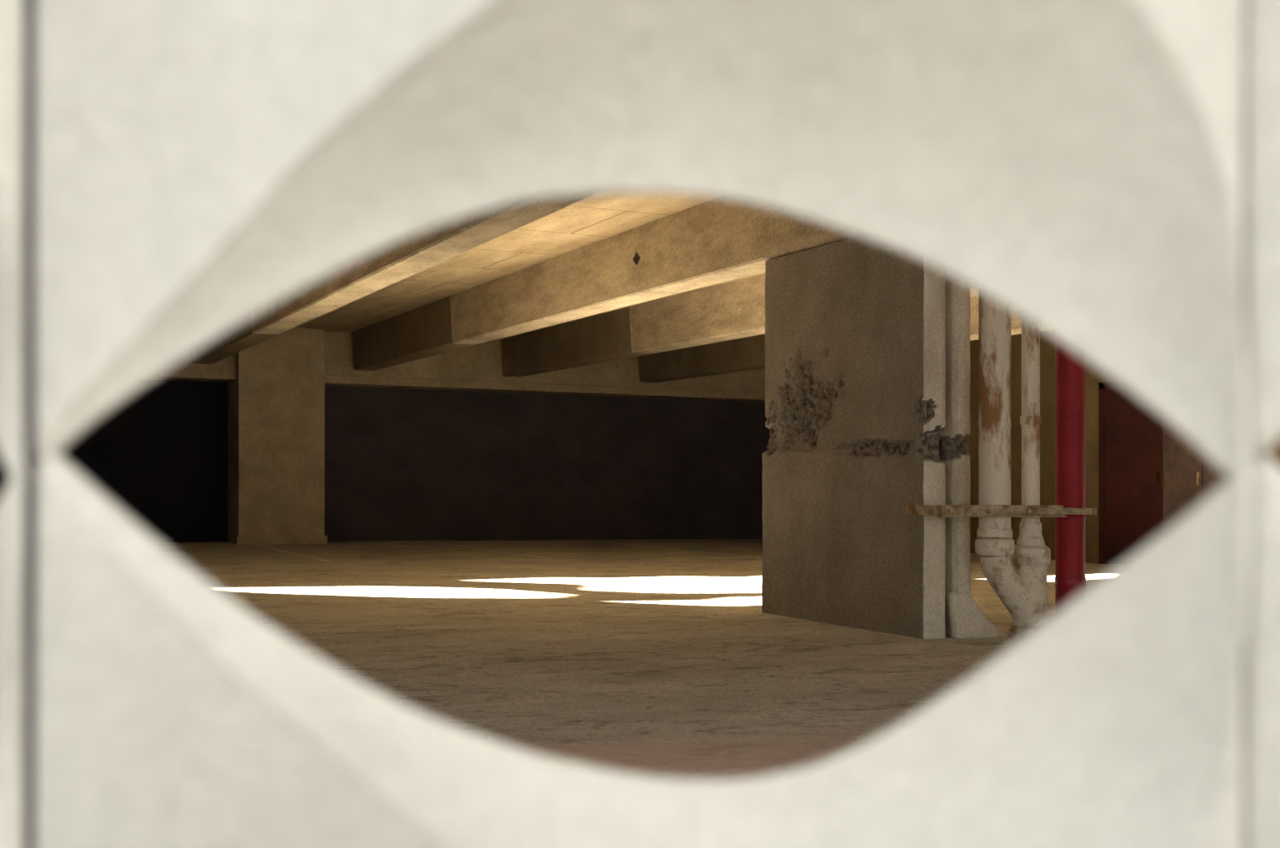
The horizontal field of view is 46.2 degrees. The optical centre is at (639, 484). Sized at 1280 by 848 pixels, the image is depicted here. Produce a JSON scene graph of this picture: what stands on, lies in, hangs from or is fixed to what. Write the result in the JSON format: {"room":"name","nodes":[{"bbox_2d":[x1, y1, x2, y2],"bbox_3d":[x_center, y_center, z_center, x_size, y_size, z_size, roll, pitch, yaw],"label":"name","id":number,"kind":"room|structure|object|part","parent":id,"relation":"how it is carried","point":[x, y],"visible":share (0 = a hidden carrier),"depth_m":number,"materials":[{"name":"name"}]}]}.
{"room":"parking garage","nodes":[
{"label":"parking garage","id":0,"kind":"room"},
{"bbox_2d":[0,380,228,542],"bbox_3d":[-8.746,-0.721,20.410,7.835,3.129,0.200,0,0,-24],"label":"wall","id":1,"kind":"structure","parent":0,"point":[161,454],"depth_m":21.23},
{"bbox_2d":[295,194,765,340],"bbox_3d":[-0.411,-2.280,11.980,16.035,0.556,31.848,0,0,-24],"label":"ceiling","id":2,"kind":"structure","parent":0,"point":[594,218],"depth_m":14.12,"materials":[{"name":"concrete"}]},
{"bbox_2d":[190,195,592,364],"bbox_3d":[-1.592,-1.892,10.923,0.360,0.651,21.664,0,0,-24],"label":"ceiling beam","id":3,"kind":"structure","parent":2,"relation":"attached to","point":[398,262],"depth_m":11.66,"materials":[{"name":"concrete"}]},
{"bbox_2d":[155,331,764,402],"bbox_3d":[-4.834,-1.827,21.713,16.015,0.911,0.655,0,0,-24],"label":"girder","id":4,"kind":"object","parent":2,"relation":"attached to","point":[478,367],"visible":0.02,"depth_m":22.59,"materials":[{"name":"beige concrete"}]},
{"bbox_2d":[351,198,856,370],"bbox_3d":[0.698,-1.867,11.395,0.360,0.656,22.700,0,0,-24],"label":"ceiling beam","id":5,"kind":"structure","parent":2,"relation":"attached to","point":[715,241],"depth_m":13.21,"materials":[{"name":"concrete"}]},
{"bbox_2d":[632,252,639,264],"bbox_3d":[-0.010,-1.890,12.583,0.046,0.108,0.144,0,0,-24],"label":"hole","id":6,"kind":"object","parent":5,"relation":"attached to","point":[637,257],"visible":1,"depth_m":12.57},
{"bbox_2d":[500,273,978,377],"bbox_3d":[2.978,-1.842,11.864,0.360,0.660,23.731,0,0,-24],"label":"ceiling beam","id":7,"kind":"structure","parent":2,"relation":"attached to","point":[736,309],"depth_m":17.87,"materials":[{"name":"concrete"}]},
{"bbox_2d":[638,296,1041,382],"bbox_3d":[5.258,-1.817,12.334,0.360,0.665,24.763,0,0,-24],"label":"ceiling beam","id":8,"kind":"structure","parent":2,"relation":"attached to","point":[747,353],"depth_m":21.25,"materials":[{"name":"concrete"}]},
{"bbox_2d":[325,385,769,541],"bbox_3d":[-1.457,-0.641,23.750,8.200,3.133,0.250,0,0,-24],"label":"wall","id":9,"kind":"structure","parent":0,"point":[401,464],"depth_m":23.52,"materials":[{"name":"brown paint"}]},
{"bbox_2d":[162,539,1117,778],"bbox_3d":[-0.343,1.021,11.830,16.035,0.557,32.177,0,0,-24],"label":"floor","id":10,"kind":"structure","parent":0,"point":[629,658],"depth_m":8.32,"materials":[{"name":"concrete"}]},
{"bbox_2d":[228,380,235,544],"bbox_3d":[-5.244,-0.305,21.521,1.200,2.310,0.655,0,0,-24],"label":"shaft","id":11,"kind":"object","parent":10,"relation":"on","point":[232,385],"visible":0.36,"depth_m":21.25,"materials":[{"name":"concrete"}]},
{"bbox_2d":[235,327,324,544],"bbox_3d":[-5.060,-0.680,21.116,1.200,3.061,0.235,0,0,-24],"label":"pillar","id":12,"kind":"structure","parent":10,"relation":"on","point":[280,379],"depth_m":21.00,"materials":[{"name":"concrete"}]},
{"bbox_2d":[236,535,327,544],"bbox_3d":[-5.005,0.785,20.995,1.260,0.132,0.030,0,0,-24],"label":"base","id":13,"kind":"object","parent":10,"relation":"on","point":[241,540],"visible":1,"depth_m":20.97,"materials":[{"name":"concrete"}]},
{"bbox_2d":[254,545,333,561],"bbox_3d":[-4.385,0.850,18.712,0.100,0.025,4.500,0,0,-24],"label":"parking line","id":14,"kind":"object","parent":10,"relation":"on","point":[262,546],"visible":1,"depth_m":18.32,"materials":[{"name":"paint"}]},
{"bbox_2d":[437,543,554,559],"bbox_3d":[-1.972,0.876,19.809,0.100,0.025,4.500,0,0,-24],"label":"parking line","id":15,"kind":"object","parent":10,"relation":"on","point":[437,543],"visible":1,"depth_m":19.57,"materials":[{"name":"paint"}]},
{"bbox_2d":[607,542,749,556],"bbox_3d":[0.440,0.903,20.905,0.100,0.025,4.500,0,0,-24],"label":"parking line","id":16,"kind":"object","parent":10,"relation":"on","point":[607,542],"visible":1,"depth_m":20.68,"materials":[{"name":"paint"}]},
{"bbox_2d":[761,236,970,639],"bbox_3d":[1.448,-0.329,9.820,0.437,2.502,1.922,0,0,-24],"label":"pillar","id":17,"kind":"structure","parent":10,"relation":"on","point":[867,364],"depth_m":9.46,"materials":[{"name":"concrete"}]},
{"bbox_2d":[945,592,1008,639],"bbox_3d":[2.048,0.815,9.045,0.427,0.338,0.100,0,0,-24],"label":"footing","id":18,"kind":"object","parent":10,"relation":"on","point":[967,620],"visible":0.86,"depth_m":8.97,"materials":[{"name":"concrete"}]},
{"bbox_2d":[1007,318,1050,639],"bbox_3d":[2.343,-0.574,8.995,0.270,3.002,0.270,0,0,-24],"label":"vent pipe","id":19,"kind":"object","parent":10,"relation":"on","point":[1031,557],"visible":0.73,"depth_m":8.94,"materials":[{"name":"white metal"}]},
{"bbox_2d":[975,291,1034,622],"bbox_3d":[2.198,-0.347,8.929,0.442,2.402,0.232,0,0,-24],"label":"drain pipe","id":20,"kind":"object","parent":19,"relation":"attached to","point":[994,544],"visible":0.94,"depth_m":8.81,"materials":[{"name":"white metal"}]},
{"bbox_2d":[903,505,1096,517],"bbox_3d":[2.163,0.158,8.958,1.151,0.079,0.380,0,0,-24],"label":"clamp","id":21,"kind":"object","parent":20,"relation":"attached to","point":[941,511],"visible":0.98,"depth_m":8.76,"materials":[{"name":"metal"}]},
{"bbox_2d":[1055,340,1085,611],"bbox_3d":[2.616,-0.571,9.120,0.260,3.002,0.260,0,0,-24],"label":"red standpipe","id":22,"kind":"object","parent":10,"relation":"on","point":[1070,579],"visible":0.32,"depth_m":9.05,"materials":[{"name":"metal"}]},
{"bbox_2d":[1162,419,1226,530],"bbox_3d":[6.236,-0.031,16.416,0.258,2.007,1.230,0,0,-24],"label":"door leaf","id":23,"kind":"object","parent":10,"relation":"on","point":[1188,477],"visible":0.32,"depth_m":16.65,"materials":[{"name":"brown wood"}]},
{"bbox_3d":[6.021,-0.039,16.648,0.019,1.893,0.570,0,0,-24],"label":"door panel","id":24,"kind":"part","parent":23,"relation":"part of","materials":[{"name":"brown wood"}]},
{"bbox_3d":[6.106,-0.058,16.412,0.019,0.150,0.030,0,0,-24],"label":"handle","id":25,"kind":"part","parent":23,"relation":"part of","materials":[{"name":"metal"}]},
{"bbox_3d":[6.269,-0.036,16.102,0.019,1.893,0.570,0,0,-24],"label":"door panel","id":26,"kind":"part","parent":23,"relation":"part of","materials":[{"name":"brown metal"}]},
{"bbox_3d":[0.000,0.812,0.635,2.217,0.216,1.102,0,0,-24],"label":"trim","id":27,"kind":"structure","parent":10,"relation":"on","visible":0},
{"bbox_2d":[0,0,1279,847],"bbox_3d":[-0.002,0.226,0.618,2.378,0.955,0.080,0,0,0],"label":"screen","id":28,"kind":"object","parent":27,"relation":"on","point":[1106,173],"visible":1,"depth_m":0.59,"materials":[{"name":"white paint"}]},
{"bbox_2d":[968,330,1279,564],"bbox_3d":[7.039,-1.534,15.007,0.025,5.771,32.500,0,0,-24],"label":"wall","id":29,"kind":"structure","parent":0,"point":[1093,376],"depth_m":19.10,"materials":[{"name":"concrete"}]},
{"bbox_2d":[1098,381,1122,564],"bbox_3d":[5.807,-0.126,17.578,0.079,2.186,1.160,0,0,-24],"label":"door frame","id":30,"kind":"structure","parent":29,"relation":"in","point":[1102,387],"depth_m":18.04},
{"bbox_3d":[5.584,-0.129,18.069,0.079,2.181,0.080,0,0,-24],"label":"frame","id":31,"kind":"part","parent":30,"relation":"part of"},
{"bbox_3d":[5.807,-1.176,17.578,0.079,0.086,1.160,0,0,-24],"label":"frame","id":32,"kind":"part","parent":30,"relation":"part of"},
{"bbox_2d":[1105,388,1162,564],"bbox_3d":[5.796,-0.091,17.573,0.095,2.095,1.000,0,0,-24],"label":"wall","id":33,"kind":"structure","parent":30,"relation":"attached to","point":[1133,432],"depth_m":17.64,"materials":[{"name":"red paint"}]},
{"bbox_3d":[5.929,-0.060,17.227,0.050,0.150,0.060,0,0,-24],"label":"handle","id":34,"kind":"part","parent":33,"relation":"part of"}
]}

